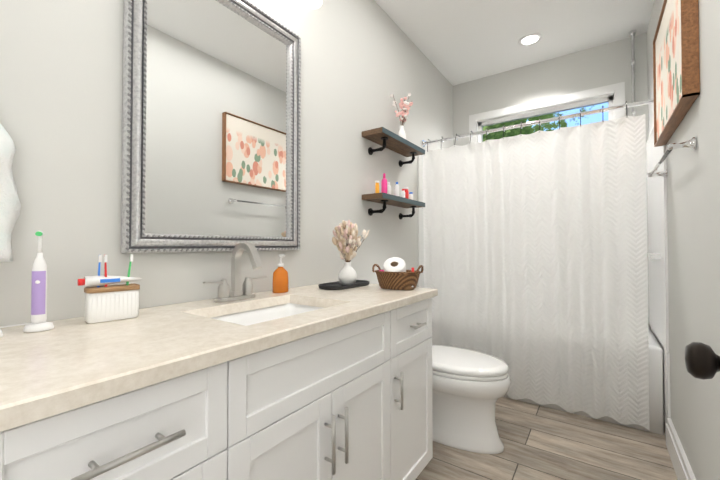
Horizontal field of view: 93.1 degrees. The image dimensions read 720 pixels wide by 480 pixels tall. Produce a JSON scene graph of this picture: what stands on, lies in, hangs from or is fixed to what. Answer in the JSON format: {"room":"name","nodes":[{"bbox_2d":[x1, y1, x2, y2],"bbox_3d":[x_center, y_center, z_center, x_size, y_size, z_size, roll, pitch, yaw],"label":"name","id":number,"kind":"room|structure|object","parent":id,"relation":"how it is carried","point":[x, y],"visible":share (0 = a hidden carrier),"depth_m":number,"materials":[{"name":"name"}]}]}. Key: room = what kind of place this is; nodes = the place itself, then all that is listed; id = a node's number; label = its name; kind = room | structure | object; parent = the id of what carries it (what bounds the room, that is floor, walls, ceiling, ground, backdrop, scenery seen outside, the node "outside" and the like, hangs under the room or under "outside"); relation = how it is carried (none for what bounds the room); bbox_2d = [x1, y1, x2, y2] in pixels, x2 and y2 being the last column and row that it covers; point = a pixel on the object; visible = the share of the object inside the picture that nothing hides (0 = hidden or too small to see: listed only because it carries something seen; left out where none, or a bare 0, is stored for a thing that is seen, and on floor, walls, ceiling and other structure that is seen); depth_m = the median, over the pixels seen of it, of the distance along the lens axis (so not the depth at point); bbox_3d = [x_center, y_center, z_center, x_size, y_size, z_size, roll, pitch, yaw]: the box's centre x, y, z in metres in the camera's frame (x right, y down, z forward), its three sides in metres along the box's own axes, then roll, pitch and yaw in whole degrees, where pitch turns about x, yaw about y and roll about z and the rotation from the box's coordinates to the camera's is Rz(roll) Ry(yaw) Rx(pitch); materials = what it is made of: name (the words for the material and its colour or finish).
{"room":"bathroom","nodes":[
{"label":"bathroom","id":0,"kind":"room"},
{"bbox_2d":[0,0,452,326],"bbox_3d":[-0.180,-0.235,1.968,0.120,2.740,4.020,-1,-1,35],"label":"wall","id":1,"kind":"structure","parent":0,"point":[61,85],"depth_m":1.16,"materials":[{"name":"white paint"}]},
{"bbox_2d":[0,123,20,261],"bbox_3d":[-0.921,-0.233,0.740,0.073,0.567,0.270,-1,-1,35],"label":"hanging towel","id":2,"kind":"object","parent":1,"relation":"hanging from","point":[10,205],"visible":0.96,"depth_m":0.82,"materials":[{"name":"white fabric"}]},
{"bbox_2d":[121,0,300,252],"bbox_3d":[-0.513,-0.477,1.363,0.032,1.045,0.750,-1,-1,35],"label":"mirror","id":3,"kind":"object","parent":1,"relation":"attached to","point":[211,126],"visible":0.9,"depth_m":1.29,"materials":[{"name":"silver metal"}]},
{"bbox_2d":[301,0,321,8],"bbox_3d":[-0.412,-1.248,1.427,0.136,0.181,0.684,-1,-1,35],"label":"sconce","id":4,"kind":"object","parent":1,"relation":"attached to","point":[312,4],"visible":1,"depth_m":1.67,"materials":[{"name":"white glass"}]},
{"bbox_2d":[362,192,424,219],"bbox_3d":[0.247,-0.218,2.335,0.156,0.124,0.610,-1,-1,35],"label":"shelf","id":5,"kind":"object","parent":1,"relation":"attached to","point":[384,199],"visible":1,"depth_m":2.21,"materials":[{"name":"brown wood"}]},
{"bbox_2d":[375,181,381,192],"bbox_3d":[0.109,-0.327,2.146,0.026,0.087,0.026,0,-1,20],"label":"toiletries","id":6,"kind":"object","parent":5,"relation":"on","point":[377,182],"depth_m":2.14,"materials":[{"name":"orange plastic"}]},
{"bbox_2d":[382,173,389,193],"bbox_3d":[0.157,-0.355,2.199,0.042,0.145,0.029,-1,-1,35],"label":"toiletries","id":7,"kind":"object","parent":5,"relation":"on","point":[386,188],"depth_m":2.19,"materials":[{"name":"pink plastic"}]},
{"bbox_2d":[394,182,401,196],"bbox_3d":[0.250,-0.336,2.304,0.030,0.110,0.029,-1,-1,35],"label":"toiletries","id":8,"kind":"object","parent":5,"relation":"on","point":[396,189],"depth_m":2.29,"materials":[{"name":"white plastic"}]},
{"bbox_2d":[402,187,407,198],"bbox_3d":[0.303,-0.319,2.389,0.028,0.077,0.027,-1,-1,35],"label":"toiletries","id":9,"kind":"object","parent":5,"relation":"on","point":[404,191],"depth_m":2.44,"materials":[{"name":"red plastic"}]},
{"bbox_2d":[362,127,424,166],"bbox_3d":[0.247,-0.613,2.341,0.156,0.124,0.610,-1,-1,35],"label":"shelf","id":10,"kind":"object","parent":1,"relation":"attached to","point":[383,137],"visible":0.98,"depth_m":2.24,"materials":[{"name":"brown wood"}]},
{"bbox_2d":[390,93,412,138],"bbox_3d":[0.301,-0.849,2.407,0.131,0.349,0.156,-1,-1,35],"label":"vase","id":11,"kind":"object","parent":10,"relation":"on","point":[404,112],"visible":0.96,"depth_m":2.39,"materials":[{"name":"white ceramic"}]},
{"bbox_2d":[421,99,653,147],"bbox_3d":[1.150,-0.818,2.438,1.526,0.064,0.064,-1,-1,35],"label":"curtain rod","id":12,"kind":"object","parent":1,"relation":"attached to","point":[596,111],"visible":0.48,"depth_m":2.34,"materials":[{"name":"silver metal"}]},
{"bbox_2d":[423,101,649,429],"bbox_3d":[1.110,0.136,2.421,1.423,1.961,0.096,-1,-1,35],"label":"curtain","id":13,"kind":"object","parent":12,"relation":"hanging from","point":[535,262],"visible":0.96,"depth_m":2.29,"materials":[{"name":"white fabric"}]},
{"bbox_2d":[375,0,653,85],"bbox_3d":[0.496,-1.663,1.517,1.770,0.100,4.020,-1,-1,35],"label":"ceiling","id":14,"kind":"structure","parent":0,"point":[456,42],"depth_m":2.56,"materials":[{"name":"white paint"}]},
{"bbox_2d":[518,33,541,45],"bbox_3d":[1.351,-1.590,2.712,0.170,0.008,0.170,-1,-1,35],"label":"recessed light","id":15,"kind":"object","parent":14,"relation":"in","point":[530,39],"visible":1,"depth_m":2.71,"materials":[{"name":"white"}]},
{"bbox_2d":[415,397,677,479],"bbox_3d":[0.496,1.177,1.474,1.770,0.100,4.020,-1,-1,35],"label":"floor","id":16,"kind":"structure","parent":0,"point":[539,442],"depth_m":1.81,"materials":[{"name":"brown wood"}]},
{"bbox_2d":[0,284,437,479],"bbox_3d":[-0.406,0.670,0.996,0.603,0.900,1.869,-1,-1,35],"label":"bathroom vanity","id":17,"kind":"object","parent":16,"relation":"on","point":[312,382],"visible":1,"depth_m":0.79,"materials":[{"name":"white wood"}]},
{"bbox_2d":[0,323,30,327],"bbox_3d":[-0.911,0.212,0.732,0.072,0.004,0.347,-1,-1,35],"label":"cord","id":18,"kind":"object","parent":17,"relation":"on","point":[14,325],"visible":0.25,"depth_m":0.85,"materials":[{"name":"white plastic"}]},
{"bbox_2d":[23,231,53,332],"bbox_3d":[-0.770,0.097,0.820,0.055,0.238,0.048,1,-1,-30],"label":"electric toothbrush","id":19,"kind":"object","parent":17,"relation":"on","point":[39,323],"visible":1,"depth_m":0.81,"materials":[{"name":"white plastic"}]},
{"bbox_2d":[77,254,141,323],"bbox_3d":[-0.685,0.129,0.938,0.058,0.178,0.141,-1,-1,43],"label":"toothbrush holder","id":20,"kind":"object","parent":17,"relation":"on","point":[106,302],"visible":1,"depth_m":0.92,"materials":[{"name":"white ceramic"}]},
{"bbox_2d":[203,243,267,301],"bbox_3d":[-0.423,0.116,1.261,0.167,0.213,0.276,-1,-1,35],"label":"faucet","id":21,"kind":"object","parent":17,"relation":"on","point":[225,294],"visible":1,"depth_m":1.27,"materials":[{"name":"silver metal"}]},
{"bbox_2d":[212,303,322,325],"bbox_3d":[-0.290,0.325,1.140,0.350,0.140,0.480,-1,-1,35],"label":"sink basin","id":22,"kind":"object","parent":17,"relation":"in","point":[253,314],"depth_m":1.28,"materials":[{"name":"white ceramic"}]},
{"bbox_2d":[272,254,288,292],"bbox_3d":[-0.339,0.143,1.468,0.072,0.166,0.058,1,-1,-40],"label":"soap bottle","id":23,"kind":"object","parent":17,"relation":"on","point":[280,282],"visible":0.98,"depth_m":1.45,"materials":[{"name":"orange plastic"}]},
{"bbox_2d":[318,280,369,289],"bbox_3d":[-0.074,0.220,1.686,0.148,0.018,0.316,-1,-1,35],"label":"tray","id":24,"kind":"object","parent":17,"relation":"on","point":[337,285],"visible":0.85,"depth_m":1.65,"materials":[{"name":"black plastic"}]},
{"bbox_2d":[332,220,368,284],"bbox_3d":[-0.036,0.061,1.734,0.131,0.322,0.267,-1,-1,35],"label":"vase","id":25,"kind":"object","parent":24,"relation":"on","point":[344,242],"visible":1,"depth_m":1.67,"materials":[{"name":"white ceramic"}]},
{"bbox_2d":[372,257,422,289],"bbox_3d":[0.177,0.154,1.609,0.239,0.147,0.160,0,-1,27],"label":"basket","id":26,"kind":"object","parent":17,"relation":"on","point":[394,274],"visible":1,"depth_m":1.55,"materials":[{"name":"wicker"}]},
{"bbox_2d":[432,345,510,453],"bbox_3d":[0.466,0.732,2.051,0.815,0.808,0.446,-1,-1,35],"label":"toilet","id":27,"kind":"object","parent":16,"relation":"on","point":[470,388],"visible":0.58,"depth_m":1.84,"materials":[{"name":"white ceramic"}]},
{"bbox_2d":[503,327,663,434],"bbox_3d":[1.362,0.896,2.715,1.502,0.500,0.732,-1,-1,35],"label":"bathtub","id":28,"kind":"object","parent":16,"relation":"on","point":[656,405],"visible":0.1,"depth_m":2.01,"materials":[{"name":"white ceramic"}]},
{"bbox_2d":[629,30,636,115],"bbox_3d":[1.972,-0.476,2.574,0.218,2.236,0.218,-1,-1,35],"label":"shower caddy","id":29,"kind":"object","parent":28,"relation":"on","point":[632,33],"visible":0.25,"depth_m":2.60,"materials":[{"name":"silver metal"}]},
{"bbox_2d":[453,33,650,329],"bbox_3d":[1.615,-0.218,3.092,1.530,2.740,0.120,-1,-1,35],"label":"wall","id":30,"kind":"structure","parent":0,"point":[597,66],"depth_m":2.96,"materials":[{"name":"white paint"}]},
{"bbox_2d":[418,127,670,436],"bbox_3d":[1.333,0.201,2.684,1.529,1.890,0.860,-1,-1,35],"label":"bathtub surround","id":31,"kind":"structure","parent":30,"relation":"attached to","point":[657,259],"depth_m":2.18,"materials":[{"name":"white"}]},
{"bbox_2d":[469,82,624,142],"bbox_3d":[1.617,-0.999,3.081,1.224,0.484,0.116,-1,-1,35],"label":"window","id":32,"kind":"structure","parent":30,"relation":"in","point":[590,105],"depth_m":3.02,"materials":[{"name":"white"}]},
{"bbox_2d":[647,0,719,479],"bbox_3d":[1.172,-0.250,1.022,0.120,2.740,4.020,-1,-1,35],"label":"wall","id":33,"kind":"structure","parent":0,"point":[693,205],"depth_m":1.34,"materials":[{"name":"white paint"}]},
{"bbox_2d":[647,137,696,177],"bbox_3d":[1.483,-0.375,1.649,0.085,0.052,0.732,-1,-1,35],"label":"towel rail","id":34,"kind":"object","parent":33,"relation":"attached to","point":[691,144],"visible":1,"depth_m":1.39,"materials":[{"name":"silver metal"}]},
{"bbox_2d":[653,0,699,146],"bbox_3d":[1.483,-0.846,1.625,0.048,0.610,0.810,-1,-1,35],"label":"picture","id":35,"kind":"object","parent":33,"relation":"attached to","point":[676,80],"visible":0.96,"depth_m":1.49,"materials":[{"name":"fabric"}]},
{"bbox_2d":[666,418,695,479],"bbox_3d":[1.193,1.047,1.156,0.022,0.150,1.775,-1,-1,35],"label":"baseboard","id":36,"kind":"structure","parent":33,"relation":"attached to","point":[681,464],"depth_m":1.59,"materials":[{"name":"white wood"}]},
{"bbox_3d":[-0.623,-0.267,-0.102,1.530,2.740,0.120,-1,-1,35],"label":"wall","id":37,"kind":"structure","parent":0,"visible":0},
{"bbox_2d":[685,342,719,379],"bbox_3d":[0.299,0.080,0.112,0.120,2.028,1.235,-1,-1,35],"label":"door knob","id":38,"kind":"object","parent":37,"relation":"in","point":[702,361],"depth_m":0.56,"materials":[{"name":"black metal"}]}
]}

